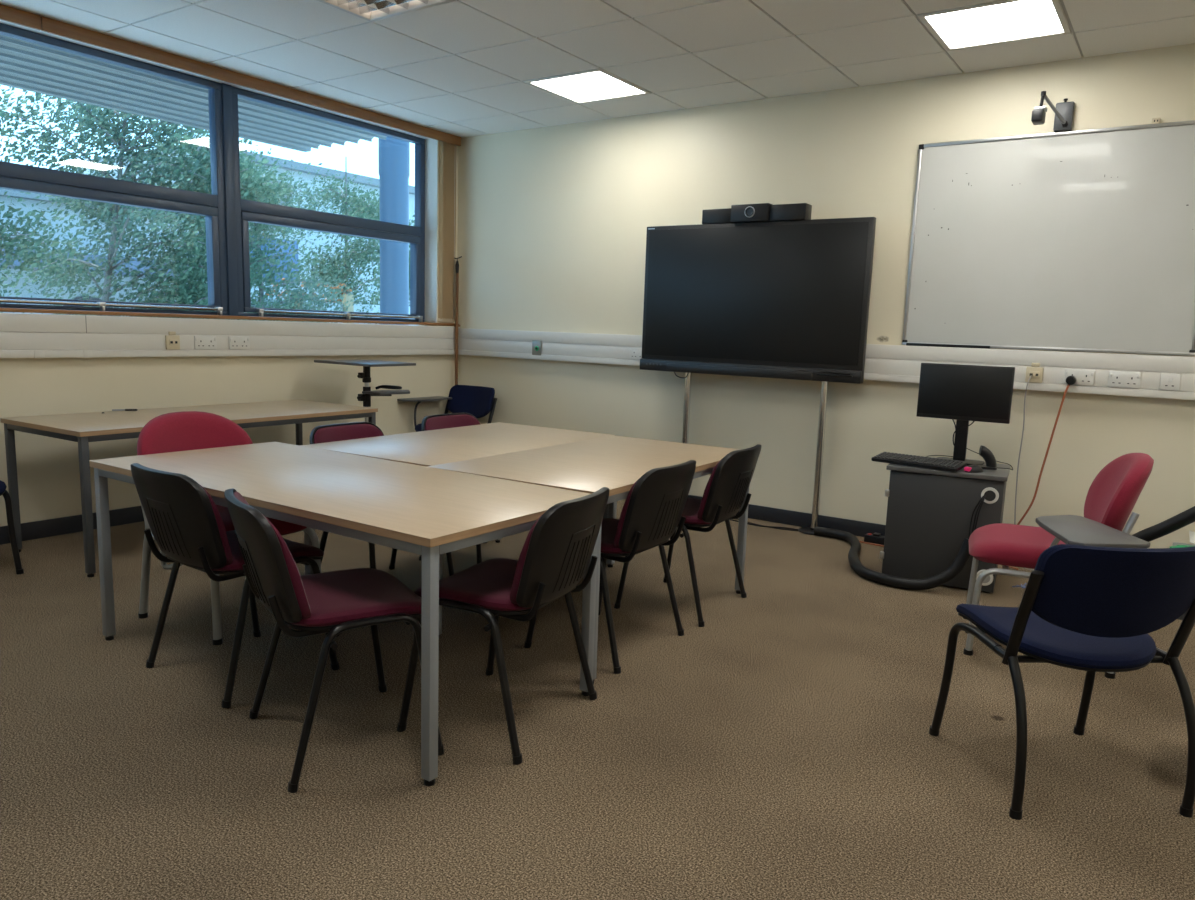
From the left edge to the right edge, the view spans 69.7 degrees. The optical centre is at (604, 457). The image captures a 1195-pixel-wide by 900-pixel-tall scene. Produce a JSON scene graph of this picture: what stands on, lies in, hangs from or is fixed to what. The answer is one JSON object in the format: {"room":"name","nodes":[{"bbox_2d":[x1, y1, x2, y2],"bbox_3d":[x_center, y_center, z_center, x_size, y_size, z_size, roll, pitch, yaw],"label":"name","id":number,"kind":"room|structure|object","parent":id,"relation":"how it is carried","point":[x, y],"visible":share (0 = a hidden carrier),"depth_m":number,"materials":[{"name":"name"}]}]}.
{"room":"classroom","nodes":[
{"label":"classroom","id":0,"kind":"room"},
{"bbox_2d":[0,141,457,525],"bbox_3d":[-3.657,-0.568,4.017,0.215,4.000,8.200,8,10,34],"label":"wall","id":1,"kind":"structure","parent":0,"point":[48,473],"depth_m":5.22,"materials":[{"name":"beige paint"}]},
{"bbox_2d":[0,506,143,544],"bbox_3d":[-3.602,0.484,4.104,0.014,0.098,8.186,8,10,34],"label":"baseboard","id":2,"kind":"structure","parent":1,"relation":"attached to","point":[70,524],"depth_m":4.87,"materials":[{"name":"black plastic"}]},
{"bbox_2d":[0,23,227,314],"bbox_3d":[-2.967,-1.587,4.905,0.125,1.473,1.715,8,10,34],"label":"window","id":3,"kind":"structure","parent":1,"relation":"in","point":[13,176],"depth_m":5.16,"materials":[{"name":"blue"}]},
{"bbox_2d":[0,35,386,151],"bbox_3d":[-4.448,-2.579,4.549,1.960,0.218,8.200,8,10,34],"label":"canopy","id":4,"kind":"object","parent":1,"relation":"attached to","point":[24,65],"visible":0.5,"depth_m":6.53,"materials":[{"name":"silver metal"}]},
{"bbox_2d":[0,20,437,322],"bbox_3d":[-3.379,-1.492,4.176,0.142,1.473,6.966,8,10,34],"label":"trim","id":5,"kind":"structure","parent":1,"relation":"attached to","point":[431,145],"depth_m":6.97,"materials":[{"name":"white"}]},
{"bbox_2d":[0,308,454,325],"bbox_3d":[-3.333,-0.760,4.353,0.185,0.022,7.155,8,10,34],"label":"trim","id":6,"kind":"structure","parent":1,"relation":"attached to","point":[22,310],"depth_m":5.37,"materials":[{"name":"brown wood"}]},
{"bbox_2d":[2,20,455,321],"bbox_3d":[-3.260,-1.500,4.234,0.076,1.464,7.097,8,10,34],"label":"window frame","id":7,"kind":"structure","parent":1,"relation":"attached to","point":[446,229],"depth_m":7.04,"materials":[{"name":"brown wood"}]},
{"bbox_2d":[221,83,237,315],"bbox_3d":[-3.489,-1.498,4.189,0.093,1.473,3.624,8,10,34],"label":"trim","id":8,"kind":"structure","parent":1,"relation":"attached to","point":[226,90],"depth_m":5.62,"materials":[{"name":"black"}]},
{"bbox_2d":[0,313,460,357],"bbox_3d":[-3.545,-0.571,3.937,0.056,0.236,8.196,8,10,34],"label":"cable trunking","id":9,"kind":"object","parent":1,"relation":"attached to","point":[22,335],"visible":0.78,"depth_m":5.36,"materials":[{"name":"white plastic"}]},
{"bbox_2d":[165,331,179,349],"bbox_3d":[-2.627,-0.714,5.225,0.023,0.109,0.086,8,10,34],"label":"socket","id":10,"kind":"object","parent":9,"relation":"attached to","point":[172,341],"visible":1,"depth_m":5.22,"materials":[{"name":"beige plastic"}]},
{"bbox_2d":[194,336,216,349],"bbox_3d":[-2.510,-0.725,5.402,0.015,0.086,0.146,8,10,34],"label":"wall socket","id":11,"kind":"object","parent":9,"relation":"attached to","point":[200,342],"visible":1,"depth_m":5.40,"materials":[{"name":"white plastic"}]},
{"bbox_2d":[228,336,249,349],"bbox_3d":[-2.379,-0.749,5.592,0.015,0.086,0.146,8,10,34],"label":"wall socket","id":12,"kind":"object","parent":9,"relation":"attached to","point":[235,342],"visible":1,"depth_m":5.59,"materials":[{"name":"white plastic"}]},
{"bbox_2d":[232,86,424,321],"bbox_3d":[-1.965,-1.772,6.364,0.125,1.473,1.715,8,10,34],"label":"window","id":13,"kind":"structure","parent":1,"relation":"in","point":[246,211],"depth_m":6.28,"materials":[{"name":"blue"}]},
{"bbox_2d":[0,499,1194,899],"bbox_3d":[-0.476,1.014,2.033,8.015,0.120,8.600,8,10,34],"label":"floor","id":14,"kind":"structure","parent":0,"point":[781,746],"depth_m":2.58,"materials":[{"name":"carpet"}]},
{"bbox_2d":[0,480,23,574],"bbox_3d":[-3.140,0.185,3.995,0.554,0.755,0.524,7,10,32],"label":"chair","id":15,"kind":"object","parent":14,"relation":"on","point":[8,503],"visible":1,"depth_m":4.10,"materials":[{"name":"black metal"}]},
{"bbox_2d":[0,400,377,576],"bbox_3d":[-2.282,0.087,5.004,0.770,0.705,1.840,7,10,31],"label":"table","id":16,"kind":"object","parent":14,"relation":"on","point":[82,428],"visible":0.66,"depth_m":4.45,"materials":[{"name":"brown wood"}]},
{"bbox_2d":[112,409,137,410],"bbox_3d":[-2.725,-0.272,4.877,0.127,0.012,0.012,-3,10,-28],"label":"pen","id":17,"kind":"object","parent":16,"relation":"on","point":[112,409],"visible":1,"depth_m":4.87,"materials":[{"name":"grey"}]},
{"bbox_2d":[137,411,320,644],"bbox_3d":[-1.563,0.257,3.569,0.745,0.845,0.597,7,10,32],"label":"chair","id":18,"kind":"object","parent":14,"relation":"on","point":[183,430],"visible":0.2,"depth_m":3.59,"materials":[{"name":"fabric"}]},
{"bbox_2d":[131,463,338,707],"bbox_3d":[-1.320,0.389,3.025,0.538,0.766,0.540,8,11,36],"label":"chair","id":19,"kind":"object","parent":14,"relation":"on","point":[185,522],"visible":0.79,"depth_m":2.80,"materials":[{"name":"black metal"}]},
{"bbox_2d":[224,488,443,792],"bbox_3d":[-0.823,0.476,2.561,0.540,0.766,0.538,-4,10,-33],"label":"chair","id":20,"kind":"object","parent":14,"relation":"on","point":[335,602],"visible":0.99,"depth_m":2.37,"materials":[{"name":"red fabric"}]},
{"bbox_2d":[89,442,597,785],"bbox_3d":[-0.983,0.417,3.110,1.800,0.705,0.800,8,10,34],"label":"table","id":21,"kind":"object","parent":14,"relation":"on","point":[428,512],"visible":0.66,"depth_m":2.80,"materials":[{"name":"beige laminate"}]},
{"bbox_2d":[314,360,415,421],"bbox_3d":[-1.660,-0.195,6.111,0.590,0.976,0.575,8,10,34],"label":"stand","id":22,"kind":"object","parent":14,"relation":"on","point":[366,394],"visible":0.55,"depth_m":6.01,"materials":[{"name":"grey metal"}]},
{"bbox_2d":[362,390,409,395],"bbox_3d":[-1.521,-0.457,6.101,0.208,0.039,0.380,8,10,34],"label":"shelf","id":23,"kind":"object","parent":22,"relation":"attached to","point":[365,392],"depth_m":6.03,"materials":[{"name":"grey laminate"}]},
{"bbox_2d":[309,422,453,575],"bbox_3d":[-1.072,0.242,4.062,0.540,0.766,0.538,7,10,32],"label":"chair","id":24,"kind":"object","parent":14,"relation":"on","point":[354,430],"visible":0.1,"depth_m":4.12,"materials":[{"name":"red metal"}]},
{"bbox_2d":[397,385,496,431],"bbox_3d":[-1.299,-0.203,7.000,0.714,0.755,0.608,7,10,32],"label":"chair","id":25,"kind":"object","parent":14,"relation":"on","point":[478,401],"visible":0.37,"depth_m":7.07,"materials":[{"name":"blue fabric"}]},
{"bbox_2d":[419,413,487,563],"bbox_3d":[-0.685,0.165,4.661,0.540,0.766,0.538,8,10,34],"label":"chair","id":26,"kind":"object","parent":14,"relation":"on","point":[451,420],"visible":0.06,"depth_m":4.70,"materials":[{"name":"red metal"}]},
{"bbox_2d":[299,422,615,574],"bbox_3d":[-0.655,0.261,4.229,0.795,0.704,1.400,7,10,31],"label":"table","id":27,"kind":"object","parent":14,"relation":"on","point":[448,445],"visible":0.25,"depth_m":4.03,"materials":[{"name":"brown wood"}]},
{"bbox_2d":[454,256,461,384],"bbox_3d":[-1.242,-0.776,7.242,0.057,1.816,0.044,8,10,34],"label":"pole","id":28,"kind":"object","parent":14,"relation":"on","point":[457,262],"visible":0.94,"depth_m":7.17,"materials":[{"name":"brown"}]},
{"bbox_2d":[397,487,609,764],"bbox_3d":[-0.287,0.467,2.746,0.540,0.766,0.538,6,9,25],"label":"chair","id":29,"kind":"object","parent":14,"relation":"on","point":[556,553],"visible":0.97,"depth_m":2.56,"materials":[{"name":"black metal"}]},
{"bbox_2d":[427,436,749,683],"bbox_3d":[0.003,0.349,3.789,0.795,0.705,1.400,7,10,31],"label":"table","id":30,"kind":"object","parent":14,"relation":"on","point":[615,463],"visible":0.43,"depth_m":3.59,"materials":[{"name":"beige laminate"}]},
{"bbox_2d":[524,460,695,673],"bbox_3d":[0.055,0.376,3.430,0.540,0.766,0.538,7,10,32],"label":"chair","id":31,"kind":"object","parent":14,"relation":"on","point":[652,510],"visible":0.85,"depth_m":3.21,"materials":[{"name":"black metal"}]},
{"bbox_2d":[614,444,761,626],"bbox_3d":[0.414,0.308,3.964,0.540,0.766,0.538,7,10,30],"label":"chair","id":32,"kind":"object","parent":14,"relation":"on","point":[726,489],"visible":0.78,"depth_m":3.74,"materials":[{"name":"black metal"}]},
{"bbox_2d":[640,217,875,535],"bbox_3d":[0.959,-0.543,5.698,1.570,1.966,0.261,8,10,34],"label":"screen","id":33,"kind":"object","parent":14,"relation":"on","point":[790,299],"visible":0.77,"depth_m":5.50,"materials":[{"name":"black"}]},
{"bbox_2d":[702,203,811,223],"bbox_3d":[0.957,-1.560,5.480,0.720,0.108,0.129,8,10,34],"label":"camera","id":34,"kind":"object","parent":33,"relation":"on","point":[761,212],"visible":0.91,"depth_m":5.41,"materials":[{"name":"black plastic"}]},
{"bbox_2d":[729,518,798,530],"bbox_3d":[0.859,0.418,5.865,1.023,0.009,0.095,8,11,37],"label":"cable","id":35,"kind":"object","parent":14,"relation":"on","point":[754,524],"visible":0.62,"depth_m":5.66,"materials":[{"name":"black rubber"}]},
{"bbox_2d":[859,541,883,546],"bbox_3d":[1.814,0.552,5.183,0.621,0.010,0.030,8,10,34],"label":"cable","id":36,"kind":"object","parent":14,"relation":"on","point":[859,541],"visible":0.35,"depth_m":5.28,"materials":[{"name":"brown plastic"}]},
{"bbox_2d":[864,533,884,544],"bbox_3d":[1.792,0.508,5.278,0.370,0.070,0.060,8,10,34],"label":"power strip","id":37,"kind":"object","parent":14,"relation":"on","point":[876,538],"visible":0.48,"depth_m":5.33,"materials":[{"name":"black plastic"}]},
{"bbox_2d":[814,495,984,589],"bbox_3d":[1.486,0.344,4.825,0.444,0.506,1.313,-1,9,-19],"label":"cable sleeve","id":38,"kind":"object","parent":14,"relation":"on","point":[963,556],"visible":0.92,"depth_m":4.36,"materials":[{"name":"black plastic"}]},
{"bbox_2d":[879,456,1010,592],"bbox_3d":[1.828,0.339,4.606,0.573,0.607,0.505,6,10,26],"label":"base cabinet","id":39,"kind":"object","parent":14,"relation":"on","point":[929,511],"visible":0.74,"depth_m":4.41,"materials":[{"name":"grey metal"}]},
{"bbox_2d":[871,452,965,471],"bbox_3d":[1.689,0.011,4.548,0.450,0.041,0.289,9,11,40],"label":"keyboard","id":40,"kind":"object","parent":39,"relation":"on","point":[885,457],"visible":1,"depth_m":4.46,"materials":[{"name":"black plastic"}]},
{"bbox_2d":[916,363,1014,465],"bbox_3d":[1.935,-0.235,4.622,0.468,0.530,0.180,7,10,32],"label":"computer monitor","id":41,"kind":"object","parent":39,"relation":"on","point":[963,394],"visible":0.88,"depth_m":4.58,"materials":[{"name":"black plastic"}]},
{"bbox_2d":[964,465,982,472],"bbox_3d":[1.878,0.053,4.356,0.112,0.036,0.065,-2,10,-26],"label":"computer mouse","id":42,"kind":"object","parent":39,"relation":"on","point":[972,468],"visible":1,"depth_m":4.33,"materials":[{"name":"black plastic"}]},
{"bbox_2d":[964,467,971,471],"bbox_3d":[1.839,0.057,4.338,0.026,0.022,0.034,-2,10,-26],"label":"light","id":43,"kind":"object","parent":42,"relation":"attached to","point":[966,469],"depth_m":4.32,"materials":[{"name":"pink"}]},
{"bbox_2d":[964,445,1012,469],"bbox_3d":[2.028,-0.007,4.515,0.234,0.122,0.167,4,9,14],"label":"camera","id":44,"kind":"object","parent":39,"relation":"on","point":[991,464],"visible":0.92,"depth_m":4.45,"materials":[{"name":"black plastic"}]},
{"bbox_2d":[963,453,1153,678],"bbox_3d":[1.767,0.406,3.346,0.628,0.845,0.994,5,9,22],"label":"chair","id":45,"kind":"object","parent":14,"relation":"on","point":[1113,494],"visible":0.73,"depth_m":3.39,"materials":[{"name":"fabric"}]},
{"bbox_2d":[929,544,1194,819],"bbox_3d":[1.345,0.566,2.497,0.524,0.755,0.554,1,9,-5],"label":"chair","id":46,"kind":"object","parent":14,"relation":"on","point":[1090,609],"visible":1,"depth_m":2.29,"materials":[{"name":"blue fabric"}]},
{"bbox_2d":[1132,506,1194,541],"bbox_3d":[2.776,0.324,4.223,0.910,0.824,0.086,9,11,37],"label":"tube","id":47,"kind":"object","parent":14,"relation":"on","point":[1187,517],"visible":0.44,"depth_m":4.20,"materials":[{"name":"black plastic"}]},
{"bbox_2d":[1172,542,1194,619],"bbox_3d":[2.902,0.609,4.089,0.360,0.300,0.360,8,10,34],"label":"storage box","id":48,"kind":"object","parent":14,"relation":"on","point":[1181,617],"visible":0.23,"depth_m":4.25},
{"bbox_2d":[1169,545,1192,547],"bbox_3d":[2.784,0.436,4.085,0.172,0.034,0.124,8,10,34],"label":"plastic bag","id":49,"kind":"object","parent":48,"relation":"on","point":[1176,546],"visible":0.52,"depth_m":4.10,"materials":[{"name":"green plastic"}]},
{"bbox_2d":[1189,530,1194,543],"bbox_3d":[2.888,0.398,4.133,0.127,0.070,0.081,6,9,22],"label":"paper pad","id":50,"kind":"object","parent":48,"relation":"on","point":[1191,533],"visible":1,"depth_m":4.15,"materials":[{"name":"white paper"}]},
{"bbox_2d":[0,0,1194,137],"bbox_3d":[-0.373,-1.794,1.606,7.600,0.020,8.200,8,10,34],"label":"ceiling","id":51,"kind":"structure","parent":0,"point":[496,46],"depth_m":4.62,"materials":[{"name":"tile"}]},
{"bbox_2d":[0,4,460,145],"bbox_3d":[-3.231,-2.214,4.053,0.020,0.071,7.280,8,10,34],"label":"trim","id":52,"kind":"structure","parent":51,"relation":"attached to","point":[9,14],"depth_m":5.20,"materials":[{"name":"brown wood"}]},
{"bbox_2d":[317,0,454,21],"bbox_3d":[-1.112,-2.211,3.968,0.588,0.101,0.588,8,10,34],"label":"ceiling light","id":53,"kind":"object","parent":51,"relation":"attached to","point":[370,10],"visible":1,"depth_m":4.20,"materials":[{"name":"white plastic"}]},
{"bbox_2d":[524,68,651,103],"bbox_3d":[-0.100,-2.361,5.450,0.584,0.024,0.584,8,10,34],"label":"recessed light","id":54,"kind":"object","parent":51,"relation":"in","point":[599,84],"visible":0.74,"depth_m":5.44,"materials":[{"name":"white plastic"}]},
{"bbox_2d":[127,0,1082,93],"bbox_3d":[-0.372,-1.803,1.605,7.600,0.022,8.200,8,10,34],"label":"trim","id":55,"kind":"structure","parent":51,"relation":"attached to","point":[1061,1],"depth_m":4.25,"materials":[{"name":"grey"}]},
{"bbox_2d":[917,0,1070,50],"bbox_3d":[1.882,-2.093,4.123,0.584,0.024,0.584,8,10,34],"label":"recessed light","id":56,"kind":"object","parent":51,"relation":"in","point":[1000,21],"visible":0.85,"depth_m":4.11,"materials":[{"name":"white plastic"}]},
{"bbox_2d":[457,43,1194,547],"bbox_3d":[1.946,-0.916,5.260,8.015,3.100,0.220,8,10,34],"label":"wall","id":57,"kind":"structure","parent":0,"point":[553,221],"depth_m":5.62,"materials":[{"name":"beige paint"}]},
{"bbox_2d":[688,495,885,536],"bbox_3d":[1.838,0.482,5.369,7.600,0.098,0.014,8,10,34],"label":"baseboard","id":58,"kind":"structure","parent":57,"relation":"attached to","point":[789,517],"depth_m":5.69,"materials":[{"name":"black plastic"}]},
{"bbox_2d":[458,328,1194,399],"bbox_3d":[1.885,-0.564,5.179,7.548,0.220,0.055,8,10,34],"label":"cable trunking","id":59,"kind":"object","parent":57,"relation":"attached to","point":[888,367],"visible":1,"depth_m":5.10,"materials":[{"name":"white plastic"}]},
{"bbox_2d":[532,340,541,354],"bbox_3d":[-0.534,-0.867,6.765,0.092,0.116,0.017,8,10,34],"label":"outlet plate","id":60,"kind":"object","parent":59,"relation":"attached to","point":[536,345],"visible":1,"depth_m":6.76,"materials":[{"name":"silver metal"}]},
{"bbox_2d":[630,348,641,359],"bbox_3d":[0.248,-0.756,6.243,0.146,0.086,0.015,8,10,34],"label":"wall socket","id":61,"kind":"object","parent":59,"relation":"attached to","point":[635,353],"visible":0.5,"depth_m":6.25,"materials":[{"name":"white plastic"}]},
{"bbox_2d":[1014,375,1033,570],"bbox_3d":[2.397,0.088,4.804,0.038,1.092,0.166,-4,10,-34],"label":"cable","id":62,"kind":"object","parent":59,"relation":"attached to","point":[1031,375],"visible":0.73,"depth_m":4.84,"materials":[{"name":"grey plastic"}]},
{"bbox_2d":[1025,363,1043,382],"bbox_3d":[2.405,-0.475,4.795,0.086,0.109,0.023,8,10,34],"label":"socket","id":63,"kind":"object","parent":59,"relation":"attached to","point":[1035,370],"visible":1,"depth_m":4.79,"materials":[{"name":"beige plastic"}]},
{"bbox_2d":[1008,375,1075,569],"bbox_3d":[2.407,0.090,4.771,0.283,1.103,0.124,6,9,25],"label":"cable","id":64,"kind":"object","parent":59,"relation":"hanging from","point":[1070,380],"visible":0.7,"depth_m":4.75,"materials":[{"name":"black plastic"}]},
{"bbox_2d":[1063,369,1094,385],"bbox_3d":[2.589,-0.439,4.676,0.146,0.086,0.015,8,10,34],"label":"wall socket","id":65,"kind":"object","parent":59,"relation":"attached to","point":[1083,377],"visible":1,"depth_m":4.67,"materials":[{"name":"white plastic"}]},
{"bbox_2d":[1108,371,1140,388],"bbox_3d":[2.764,-0.416,4.559,0.146,0.086,0.015,8,10,34],"label":"wall socket","id":66,"kind":"object","parent":59,"relation":"attached to","point":[1122,379],"visible":1,"depth_m":4.55,"materials":[{"name":"white plastic"}]},
{"bbox_2d":[1159,373,1180,390],"bbox_3d":[2.933,-0.393,4.446,0.086,0.086,0.014,8,10,34],"label":"wall socket","id":67,"kind":"object","parent":59,"relation":"attached to","point":[1167,381],"visible":1,"depth_m":4.44,"materials":[{"name":"white plastic"}]},
{"bbox_2d":[902,118,1194,355],"bbox_3d":[2.443,-1.196,4.721,1.480,1.202,0.044,8,10,34],"label":"whiteboard","id":68,"kind":"object","parent":57,"relation":"attached to","point":[1080,240],"visible":1,"depth_m":4.70,"materials":[{"name":"ceramic"}]},
{"bbox_2d":[1031,91,1074,132],"bbox_3d":[2.361,-1.828,4.517,0.368,0.173,0.092,-6,11,-41],"label":"camera","id":69,"kind":"object","parent":57,"relation":"attached to","point":[1064,111],"visible":1,"depth_m":4.58,"materials":[{"name":"grey metal"}]},
{"label":"outside","id":70,"kind":"structure","parent":0,"visible":0},
{"bbox_3d":[-15.120,-1.725,22.841,39.780,0.100,70.000,8,10,34],"label":"ground","id":71,"kind":"structure","parent":70,"visible":0},
{"bbox_2d":[0,87,99,312],"bbox_3d":[-7.130,-1.986,8.451,3.162,5.253,3.485,3,9,9],"label":"birch tree","id":72,"kind":"object","parent":71,"relation":"on","point":[31,256],"visible":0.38,"depth_m":9.06,"materials":[{"name":"green plant"}]},
{"bbox_2d":[0,85,260,319],"bbox_3d":[-6.191,-2.362,10.876,3.758,5.344,3.592,2,9,-1],"label":"birch tree","id":73,"kind":"object","parent":71,"relation":"on","point":[158,176],"visible":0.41,"depth_m":10.59,"materials":[{"name":"green plant"}]},
{"bbox_2d":[0,145,414,317],"bbox_3d":[-17.477,-4.605,15.556,7.900,7.600,36.600,8,10,34],"label":"building","id":74,"kind":"structure","parent":71,"relation":"on","point":[299,166],"depth_m":20.63,"materials":[{"name":"grey"}]},
{"bbox_2d":[106,121,332,321],"bbox_3d":[-4.946,-2.061,11.179,2.886,4.735,2.849,-5,11,-38],"label":"birch tree","id":75,"kind":"object","parent":71,"relation":"on","point":[248,192],"visible":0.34,"depth_m":10.76,"materials":[{"name":"green plant"}]},
{"bbox_2d":[158,138,365,322],"bbox_3d":[-5.687,-2.755,14.287,3.156,5.135,3.615,2,9,0],"label":"birch tree","id":76,"kind":"object","parent":71,"relation":"on","point":[312,296],"visible":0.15,"depth_m":14.13,"materials":[{"name":"green plant"}]},
{"bbox_2d":[244,292,409,323],"bbox_3d":[-4.695,-1.772,16.408,0.500,2.620,5.200,8,10,34],"label":"wall","id":77,"kind":"structure","parent":71,"relation":"on","point":[352,308],"depth_m":15.76,"materials":[{"name":"grey"}]},
{"bbox_2d":[264,278,351,302],"bbox_3d":[-5.422,-3.057,15.694,0.501,0.396,1.780,8,10,34],"label":"flowers","id":78,"kind":"object","parent":77,"relation":"on","point":[336,287],"visible":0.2,"depth_m":15.94,"materials":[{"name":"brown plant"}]},
{"bbox_2d":[281,156,414,323],"bbox_3d":[-4.990,-3.247,17.081,3.106,5.325,3.215,1,9,-6],"label":"birch tree","id":79,"kind":"object","parent":71,"relation":"on","point":[360,208],"visible":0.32,"depth_m":16.69,"materials":[{"name":"green plant"}]},
{"bbox_2d":[360,210,414,305],"bbox_3d":[-5.208,-4.146,22.791,3.395,5.385,3.610,4,9,15],"label":"birch tree","id":80,"kind":"object","parent":71,"relation":"on","point":[410,223],"visible":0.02,"depth_m":21.98,"materials":[{"name":"green plant"}]},
{"bbox_2d":[378,137,409,324],"bbox_3d":[-2.616,-1.993,10.696,0.480,4.900,0.480,8,10,34],"label":"round column","id":81,"kind":"structure","parent":71,"relation":"on","point":[393,154],"depth_m":10.44,"materials":[{"name":"blue"}]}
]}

